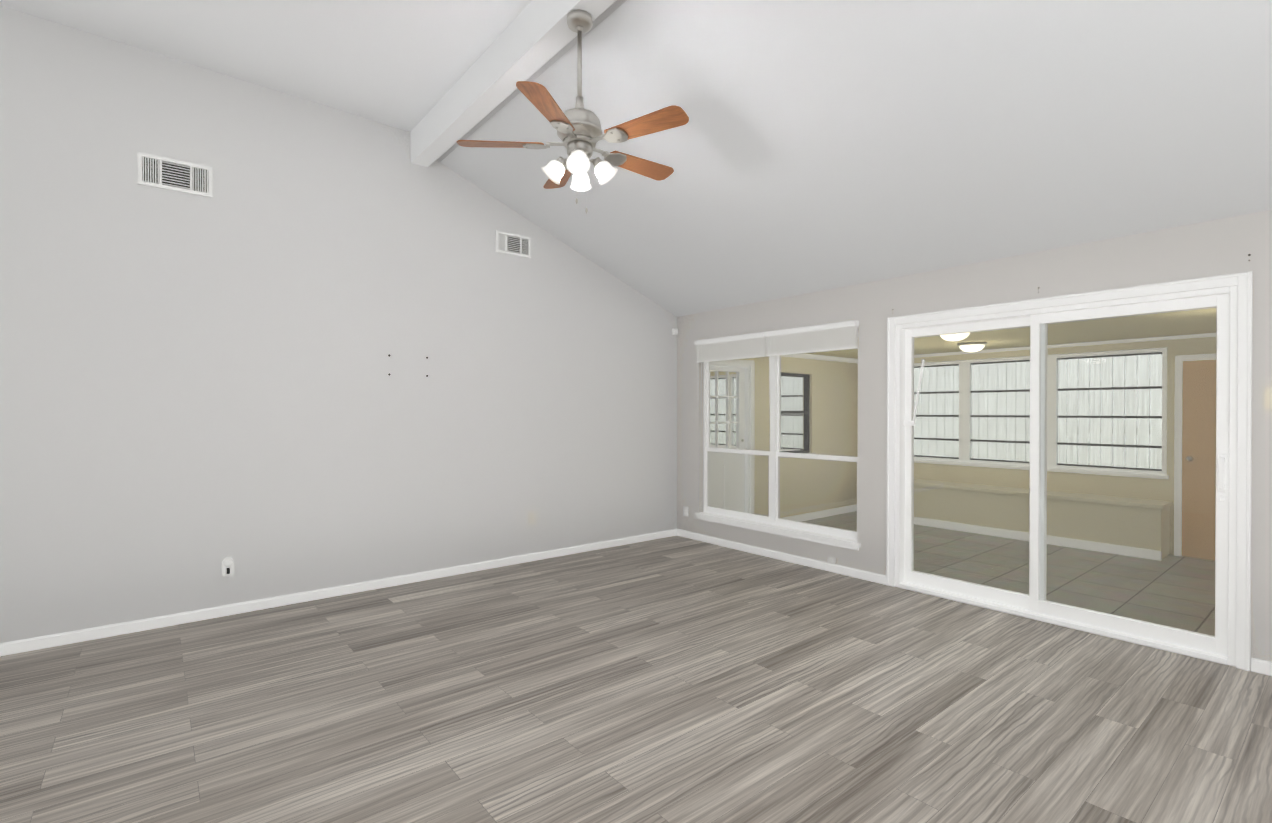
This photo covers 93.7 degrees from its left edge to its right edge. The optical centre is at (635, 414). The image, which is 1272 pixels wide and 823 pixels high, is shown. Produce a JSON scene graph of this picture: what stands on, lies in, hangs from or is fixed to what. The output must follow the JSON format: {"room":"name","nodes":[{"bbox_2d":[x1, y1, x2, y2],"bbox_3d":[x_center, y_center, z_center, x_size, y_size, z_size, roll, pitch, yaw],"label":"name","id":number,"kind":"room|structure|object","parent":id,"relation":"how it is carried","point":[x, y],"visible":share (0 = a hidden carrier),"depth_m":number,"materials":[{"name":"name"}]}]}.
{"room":"empty living room","nodes":[
{"label":"empty living room","id":0,"kind":"room"},
{"bbox_2d":[0,0,531,131],"bbox_3d":[-1.141,-2.361,1.108,3.630,0.202,6.900,0,0,-39],"label":"ceiling","id":1,"kind":"structure","parent":0,"point":[404,64],"depth_m":3.63,"materials":[{"name":"white paint"}]},
{"bbox_2d":[411,0,615,166],"bbox_3d":[0.314,-2.220,2.289,0.137,0.414,6.600,0,0,-39],"label":"ridge beam","id":2,"kind":"structure","parent":1,"relation":"attached to","point":[534,36],"depth_m":3.64,"materials":[{"name":"white paint"}]},
{"bbox_2d":[456,9,688,213],"bbox_3d":[-0.250,-1.519,3.064,1.131,0.997,1.183,0,0,-39],"label":"ceiling fan","id":3,"kind":"object","parent":2,"relation":"hanging from","point":[580,135],"visible":1,"depth_m":2.97,"materials":[{"name":"brown wood"}]},
{"bbox_2d":[0,5,857,643],"bbox_3d":[-0.683,-0.464,5.849,10.300,3.870,0.170,0,0,-39],"label":"wall","id":4,"kind":"structure","parent":0,"point":[194,389],"depth_m":4.24,"materials":[{"name":"grey paint"}]},
{"bbox_2d":[137,152,212,197],"bbox_3d":[-2.978,-1.549,3.862,0.385,0.200,0.014,0,0,-39],"label":"air vent","id":5,"kind":"object","parent":4,"relation":"in","point":[172,174],"visible":1,"depth_m":3.86,"materials":[{"name":"white plastic"}]},
{"bbox_2d":[221,557,233,576],"bbox_3d":[-2.760,1.028,4.034,0.072,0.118,0.043,0,0,-39],"label":"plug","id":6,"kind":"object","parent":4,"relation":"attached to","point":[227,566],"visible":0.98,"depth_m":4.02,"materials":[{"name":"white plastic"}]},
{"bbox_2d":[0,529,676,655],"bbox_3d":[-2.028,1.324,4.651,6.388,0.068,0.012,0,0,-39],"label":"baseboard","id":7,"kind":"structure","parent":4,"relation":"attached to","point":[24,645],"depth_m":4.25,"materials":[{"name":"white paint"}]},
{"bbox_2d":[495,230,530,257],"bbox_3d":[-1.104,-1.535,5.382,0.350,0.190,0.014,0,0,-39],"label":"air vent","id":8,"kind":"object","parent":4,"relation":"in","point":[512,244],"visible":1,"depth_m":5.38,"materials":[{"name":"white plastic"}]},
{"bbox_2d":[672,329,677,334],"bbox_3d":[0.437,-0.921,6.619,0.063,0.065,0.039,0,0,-39],"label":"sensor","id":9,"kind":"object","parent":4,"relation":"attached to","point":[674,331],"visible":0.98,"depth_m":6.61,"materials":[{"name":"white plastic"}]},
{"bbox_2d":[709,359,753,513],"bbox_3d":[1.065,0.395,7.255,0.974,2.134,0.174,0,0,-39],"label":"door","id":10,"kind":"structure","parent":4,"relation":"in","point":[743,474],"depth_m":7.37,"materials":[{"name":"white paint"}]},
{"bbox_2d":[779,373,814,457],"bbox_3d":[2.114,0.003,8.087,0.864,1.124,0.140,0,0,-39],"label":"window","id":11,"kind":"structure","parent":4,"relation":"in","point":[799,420],"depth_m":8.18,"materials":[{"name":"brown metal"}]},
{"bbox_2d":[781,505,856,521],"bbox_3d":[2.429,1.412,8.290,2.404,0.090,0.012,0,0,-39],"label":"baseboard","id":12,"kind":"structure","parent":4,"relation":"attached to","point":[800,517],"depth_m":8.46,"materials":[{"name":"white paint"}]},
{"bbox_2d":[781,354,857,362],"bbox_3d":[1.959,-0.803,7.885,3.568,0.054,0.029,0,0,-39],"label":"crown molding","id":13,"kind":"structure","parent":4,"relation":"attached to","point":[791,355],"depth_m":8.42,"materials":[{"name":"white paint"}]},
{"bbox_2d":[0,535,1271,822],"bbox_3d":[0.051,1.433,2.097,6.700,0.120,6.900,0,0,-39],"label":"floor","id":14,"kind":"structure","parent":0,"point":[674,679],"depth_m":2.75,"materials":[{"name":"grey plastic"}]},
{"bbox_2d":[436,0,1271,316],"bbox_3d":[1.623,-1.588,3.354,3.253,1.369,6.900,0,0,-39],"label":"ceiling","id":15,"kind":"structure","parent":0,"point":[810,146],"depth_m":3.33,"materials":[{"name":"white paint"}]},
{"bbox_2d":[677,210,1271,669],"bbox_3d":[2.595,0.141,4.152,0.150,2.440,6.600,0,0,-39],"label":"wall","id":16,"kind":"structure","parent":0,"point":[1225,246],"depth_m":4.37,"materials":[{"name":"grey paint"}]},
{"bbox_2d":[684,506,687,515],"bbox_3d":[0.546,1.062,6.552,0.015,0.100,0.070,0,0,-39],"label":"wall jack","id":17,"kind":"object","parent":16,"relation":"attached to","point":[685,511],"visible":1,"depth_m":6.55,"materials":[{"name":"white plastic"}]},
{"bbox_2d":[695,333,860,550],"bbox_3d":[1.298,0.215,5.715,0.147,1.821,1.916,0,0,-39],"label":"double-hung window","id":18,"kind":"structure","parent":16,"relation":"in","point":[772,523],"depth_m":5.71,"materials":[{"name":"white paint"}]},
{"bbox_2d":[694,320,858,381],"bbox_3d":[1.236,-0.340,5.664,0.051,0.885,1.885,0,0,-39],"label":"mini blinds","id":19,"kind":"object","parent":18,"relation":"attached to","point":[826,337],"visible":1,"depth_m":5.51,"materials":[{"name":"white"}]},
{"bbox_2d":[828,557,834,562],"bbox_3d":[1.683,1.250,5.138,0.006,0.044,0.070,0,0,-39],"label":"electrical outlet plate","id":20,"kind":"object","parent":16,"relation":"attached to","point":[831,559],"visible":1,"depth_m":5.13,"materials":[{"name":"white plastic"}]},
{"bbox_2d":[677,529,1271,675],"bbox_3d":[2.532,1.328,4.108,0.012,0.068,6.600,0,0,-39],"label":"baseboard","id":21,"kind":"structure","parent":16,"relation":"attached to","point":[1261,666],"depth_m":5.33,"materials":[{"name":"white paint"}]},
{"bbox_2d":[886,272,1252,670],"bbox_3d":[2.690,0.299,4.004,0.160,2.126,2.024,0,0,-39],"label":"sliding patio door","id":22,"kind":"structure","parent":16,"relation":"in","point":[1229,296],"depth_m":3.76,"materials":[{"name":"white paint"}]},
{"bbox_2d":[1264,387,1271,409],"bbox_3d":[3.331,-0.085,3.110,0.015,0.116,0.080,0,0,-39],"label":"switch plate","id":23,"kind":"object","parent":16,"relation":"attached to","point":[1267,398],"visible":1,"depth_m":3.13,"materials":[{"name":"beige plastic"}]},
{"bbox_2d":[802,307,1216,358],"bbox_3d":[3.725,-0.869,5.848,3.750,0.100,5.720,0,0,-39],"label":"ceiling","id":24,"kind":"structure","parent":0,"point":[1077,336],"depth_m":5.95,"materials":[{"name":"paint"}]},
{"bbox_2d":[941,332,969,340],"bbox_3d":[3.089,-0.767,5.784,0.300,0.103,0.300,0,0,-39],"label":"ceiling light","id":25,"kind":"object","parent":24,"relation":"attached to","point":[952,337],"depth_m":5.71,"materials":[{"name":"white glass"}]},
{"bbox_2d":[957,342,986,351],"bbox_3d":[3.880,-0.773,6.889,0.300,0.103,0.300,0,0,-39],"label":"ceiling light","id":26,"kind":"object","parent":24,"relation":"attached to","point":[970,344],"depth_m":6.80,"materials":[{"name":"white glass"}]},
{"bbox_2d":[857,336,1216,554],"bbox_3d":[5.076,0.319,7.047,0.150,2.290,5.570,0,0,-39],"label":"wall","id":27,"kind":"structure","parent":0,"point":[1189,346],"depth_m":6.74,"materials":[{"name":"beige paint"}]},
{"bbox_2d":[914,348,1167,478],"bbox_3d":[4.702,-0.023,7.451,0.140,1.384,2.964,0,0,-39],"label":"window","id":28,"kind":"structure","parent":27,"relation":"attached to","point":[1051,388],"depth_m":7.13,"materials":[{"name":"white paint"}]},
{"bbox_2d":[914,333,1216,356],"bbox_3d":[5.054,-0.797,6.926,0.029,0.054,5.418,0,0,-39],"label":"crown molding","id":29,"kind":"structure","parent":27,"relation":"attached to","point":[981,351],"depth_m":6.79,"materials":[{"name":"white paint"}]},
{"bbox_2d":[1174,354,1216,560],"bbox_3d":[5.887,0.430,5.858,0.087,2.078,0.900,0,0,-39],"label":"door","id":30,"kind":"structure","parent":27,"relation":"in","point":[1209,480],"depth_m":6.10,"materials":[{"name":"brown"}]},
{"label":"outside","id":31,"kind":"structure","parent":0,"visible":0},
{"bbox_2d":[801,511,1214,635],"bbox_3d":[3.725,1.521,5.862,3.750,0.100,5.720,0,0,-39],"label":"floor","id":32,"kind":"structure","parent":31,"point":[1052,596],"depth_m":5.53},
{"bbox_2d":[913,517,1160,559],"bbox_3d":[4.270,1.418,7.283,0.012,0.090,3.260,0,0,-39],"label":"baseboard","id":33,"kind":"structure","parent":32,"relation":"on","point":[1127,550],"depth_m":6.72,"materials":[{"name":"white paint"}]},
{"bbox_2d":[913,479,1171,559],"bbox_3d":[4.419,1.182,7.402,0.429,0.560,3.300,0,0,-39],"label":"bench ledge","id":34,"kind":"object","parent":32,"relation":"on","point":[1051,517],"depth_m":6.70,"materials":[{"name":"beige paint"}]},
{"bbox_3d":[3.953,1.615,9.511,27.000,0.130,28.000,0,0,-39],"label":"lawn","id":35,"kind":"structure","parent":31,"visible":0},
{"bbox_2d":[914,354,1161,468],"bbox_3d":[1.763,0.344,3.367,15.014,2.485,17.254,0,0,-39],"label":"fence","id":36,"kind":"object","parent":35,"relation":"on","point":[1084,376],"depth_m":9.19,"materials":[{"name":"white wood"}]}
]}

